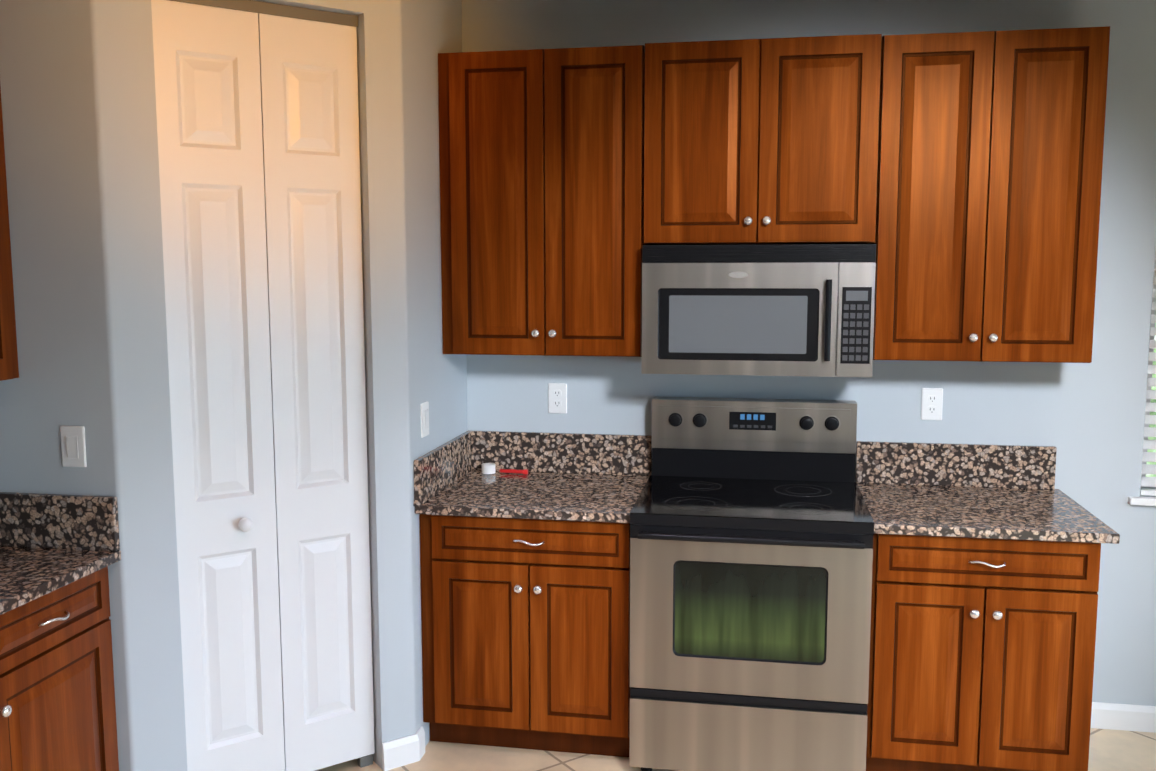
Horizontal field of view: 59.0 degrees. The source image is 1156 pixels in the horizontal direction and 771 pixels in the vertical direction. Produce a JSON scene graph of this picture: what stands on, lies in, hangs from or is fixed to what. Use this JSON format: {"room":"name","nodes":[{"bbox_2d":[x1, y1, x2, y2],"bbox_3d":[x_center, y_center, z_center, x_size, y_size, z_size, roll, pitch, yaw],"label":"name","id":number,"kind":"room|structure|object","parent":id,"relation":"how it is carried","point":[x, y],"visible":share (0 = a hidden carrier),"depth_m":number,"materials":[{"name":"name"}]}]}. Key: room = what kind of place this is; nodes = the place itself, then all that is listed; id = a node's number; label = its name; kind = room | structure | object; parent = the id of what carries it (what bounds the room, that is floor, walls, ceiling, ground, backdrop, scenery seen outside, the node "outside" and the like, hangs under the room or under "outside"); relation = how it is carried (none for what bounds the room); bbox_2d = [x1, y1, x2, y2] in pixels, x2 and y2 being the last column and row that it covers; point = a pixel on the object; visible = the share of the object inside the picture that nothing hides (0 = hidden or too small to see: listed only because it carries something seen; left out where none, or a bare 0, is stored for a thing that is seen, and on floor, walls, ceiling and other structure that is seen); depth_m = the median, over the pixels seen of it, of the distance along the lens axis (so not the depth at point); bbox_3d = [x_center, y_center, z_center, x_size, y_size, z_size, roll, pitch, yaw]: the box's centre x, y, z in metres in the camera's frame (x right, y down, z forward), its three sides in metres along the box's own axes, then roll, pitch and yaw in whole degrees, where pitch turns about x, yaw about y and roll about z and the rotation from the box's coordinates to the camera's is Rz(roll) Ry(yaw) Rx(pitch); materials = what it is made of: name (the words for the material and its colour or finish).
{"room":"kitchen","nodes":[
{"label":"kitchen","id":0,"kind":"room"},
{"bbox_2d":[0,0,467,770],"bbox_3d":[-1.192,-0.064,3.508,1.290,2.700,1.320,1,7,10],"label":"wall","id":1,"kind":"structure","parent":0,"point":[80,130],"depth_m":2.94,"materials":[{"name":"paint"}]},
{"bbox_2d":[0,86,18,380],"bbox_3d":[-1.831,-0.510,2.512,0.358,1.066,0.750,1,7,10],"label":"upper cabinet","id":2,"kind":"object","parent":1,"relation":"attached to","point":[9,368],"visible":1,"depth_m":2.83,"materials":[{"name":"brown wood"}]},
{"bbox_2d":[60,426,86,466],"bbox_3d":[-1.433,0.174,2.897,0.074,0.118,0.012,1,7,10],"label":"light switch","id":3,"kind":"object","parent":1,"relation":"attached to","point":[73,447],"visible":1,"depth_m":2.90,"materials":[{"name":"white plastic"}]},
{"bbox_2d":[151,0,374,770],"bbox_3d":[-0.960,0.095,3.196,0.461,2.455,0.461,1,7,10],"label":"pantry door","id":4,"kind":"structure","parent":1,"relation":"in","point":[257,114],"depth_m":3.17,"materials":[{"name":"white paint"}]},
{"bbox_2d":[169,0,357,26],"bbox_3d":[-0.959,-1.126,3.053,0.625,0.034,0.040,-5,8,-35],"label":"track rail","id":5,"kind":"object","parent":1,"relation":"attached to","point":[254,6],"visible":1,"depth_m":3.08,"materials":[{"name":"grey"}]},
{"bbox_2d":[382,726,424,770],"bbox_3d":[-0.907,1.271,3.296,0.633,0.095,0.684,1,7,10],"label":"baseboard","id":6,"kind":"structure","parent":1,"relation":"attached to","point":[403,751],"depth_m":3.48,"materials":[{"name":"white"}]},
{"bbox_2d":[420,401,428,437],"bbox_3d":[-0.527,0.118,3.542,0.012,0.118,0.074,1,7,10],"label":"light switch","id":7,"kind":"object","parent":1,"relation":"attached to","point":[424,407],"visible":1,"depth_m":3.53,"materials":[{"name":"white plastic"}]},
{"bbox_2d":[315,728,1155,770],"bbox_3d":[0.460,1.663,0.709,5.890,0.100,6.900,1,7,10],"label":"floor","id":8,"kind":"structure","parent":0,"point":[1116,750],"depth_m":3.53,"materials":[{"name":"tile"}]},
{"bbox_2d":[0,566,118,770],"bbox_3d":[-1.718,0.972,2.560,0.618,0.858,0.950,1,7,10],"label":"base cabinet","id":9,"kind":"object","parent":8,"relation":"on","point":[57,703],"visible":0.96,"depth_m":2.69,"materials":[{"name":"brown wood"}]},
{"bbox_2d":[0,492,120,614],"bbox_3d":[-1.848,0.543,1.716,0.653,0.185,2.556,1,7,10],"label":"countertop","id":10,"kind":"structure","parent":9,"relation":"on","point":[49,543],"depth_m":2.89,"materials":[{"name":"stone"}]},
{"bbox_2d":[419,514,630,756],"bbox_3d":[-0.136,0.833,3.760,0.731,0.858,0.648,1,7,10],"label":"base cabinet","id":11,"kind":"object","parent":8,"relation":"on","point":[525,633],"visible":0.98,"depth_m":3.47,"materials":[{"name":"brown wood"}]},
{"bbox_2d":[413,430,651,522],"bbox_3d":[-0.135,0.314,3.702,0.739,0.185,0.656,1,7,10],"label":"countertop","id":12,"kind":"structure","parent":11,"relation":"on","point":[587,477],"depth_m":3.83,"materials":[{"name":"stone"}]},
{"bbox_2d":[482,463,495,473],"bbox_3d":[-0.350,0.325,3.999,0.054,0.034,0.054,1,7,10],"label":"tape roll","id":13,"kind":"object","parent":12,"relation":"on","point":[488,468],"visible":0.96,"depth_m":3.98,"materials":[{"name":"white plastic"}]},
{"bbox_2d":[500,469,527,473],"bbox_3d":[-0.250,0.335,3.985,0.112,0.017,0.020,1,7,10],"label":"lighter","id":14,"kind":"object","parent":12,"relation":"on","point":[524,471],"visible":0.98,"depth_m":3.98,"materials":[{"name":"red plastic"}]},
{"bbox_2d":[629,396,873,770],"bbox_3d":[0.598,0.684,3.569,0.760,1.196,0.725,1,7,10],"label":"range","id":15,"kind":"object","parent":8,"relation":"on","point":[751,538],"visible":1,"depth_m":3.30,"materials":[{"name":"grey metal"}]},
{"bbox_2d":[866,533,1100,770],"bbox_3d":[1.316,0.860,3.501,0.672,0.858,0.648,1,7,10],"label":"base cabinet","id":16,"kind":"object","parent":8,"relation":"on","point":[982,655],"visible":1,"depth_m":3.21,"materials":[{"name":"brown wood"}]},
{"bbox_2d":[855,441,1119,543],"bbox_3d":[1.332,0.342,3.440,0.715,0.185,0.650,1,7,10],"label":"countertop","id":17,"kind":"structure","parent":16,"relation":"on","point":[971,490],"depth_m":3.61,"materials":[{"name":"stone"}]},
{"bbox_2d":[462,0,1155,705],"bbox_3d":[1.054,-0.106,3.850,5.890,2.700,0.150,1,7,10],"label":"wall","id":18,"kind":"structure","parent":0,"point":[1086,420],"depth_m":3.70,"materials":[{"name":"paint"}]},
{"bbox_2d":[438,45,645,356],"bbox_3d":[-0.112,-0.652,3.735,0.731,1.066,0.360,1,7,10],"label":"upper cabinet","id":19,"kind":"object","parent":18,"relation":"attached to","point":[541,154],"visible":1,"depth_m":3.59,"materials":[{"name":"brown wood"}]},
{"bbox_2d":[548,383,566,413],"bbox_3d":[-0.080,0.051,3.990,0.074,0.118,0.009,1,7,10],"label":"electrical outlet","id":20,"kind":"object","parent":18,"relation":"attached to","point":[557,397],"visible":1,"depth_m":3.99,"materials":[{"name":"white plastic"}]},
{"bbox_2d":[644,34,881,244],"bbox_3d":[0.634,-0.835,3.576,0.778,0.676,0.366,1,7,10],"label":"upper cabinet","id":21,"kind":"object","parent":18,"relation":"attached to","point":[769,141],"visible":1,"depth_m":3.43,"materials":[{"name":"brown wood"}]},
{"bbox_2d":[641,244,875,376],"bbox_3d":[0.628,-0.272,3.603,0.768,0.439,0.438,1,7,10],"label":"microwave","id":22,"kind":"object","parent":21,"relation":"attached to","point":[787,310],"visible":1,"depth_m":3.43,"materials":[{"name":"grey metal"}]},
{"bbox_2d":[921,388,942,419],"bbox_3d":[1.297,0.069,3.744,0.074,0.118,0.009,1,7,10],"label":"electrical outlet","id":23,"kind":"object","parent":18,"relation":"attached to","point":[931,403],"visible":1,"depth_m":3.74,"materials":[{"name":"white plastic"}]},
{"bbox_2d":[872,26,1109,362],"bbox_3d":[1.361,-0.624,3.472,0.689,1.066,0.360,1,7,10],"label":"upper cabinet","id":24,"kind":"object","parent":18,"relation":"attached to","point":[990,159],"visible":0.98,"depth_m":3.33,"materials":[{"name":"brown wood"}]},
{"bbox_2d":[1091,702,1155,732],"bbox_3d":[2.749,1.230,3.612,2.117,0.095,0.014,1,7,10],"label":"baseboard","id":25,"kind":"structure","parent":18,"relation":"attached to","point":[1126,717],"depth_m":3.74,"materials":[{"name":"white"}]},
{"bbox_2d":[1127,496,1155,505],"bbox_3d":[2.562,0.418,3.587,1.190,0.026,0.110,1,7,10],"label":"window sill","id":26,"kind":"structure","parent":18,"relation":"attached to","point":[1144,501],"depth_m":3.63,"materials":[{"name":"white paint"}]},
{"bbox_2d":[1140,245,1155,487],"bbox_3d":[2.575,-0.351,3.578,1.108,1.503,0.040,1,7,10],"label":"window","id":27,"kind":"structure","parent":18,"relation":"in","point":[1153,312],"depth_m":3.70,"materials":[{"name":"white"}]},
{"bbox_2d":[1140,251,1155,495],"bbox_3d":[2.558,-0.348,3.488,1.126,1.511,0.083,1,7,10],"label":"window blinds","id":28,"kind":"object","parent":27,"relation":"attached to","point":[1149,456],"visible":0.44,"depth_m":3.65,"materials":[{"name":"white plastic"}]}
]}

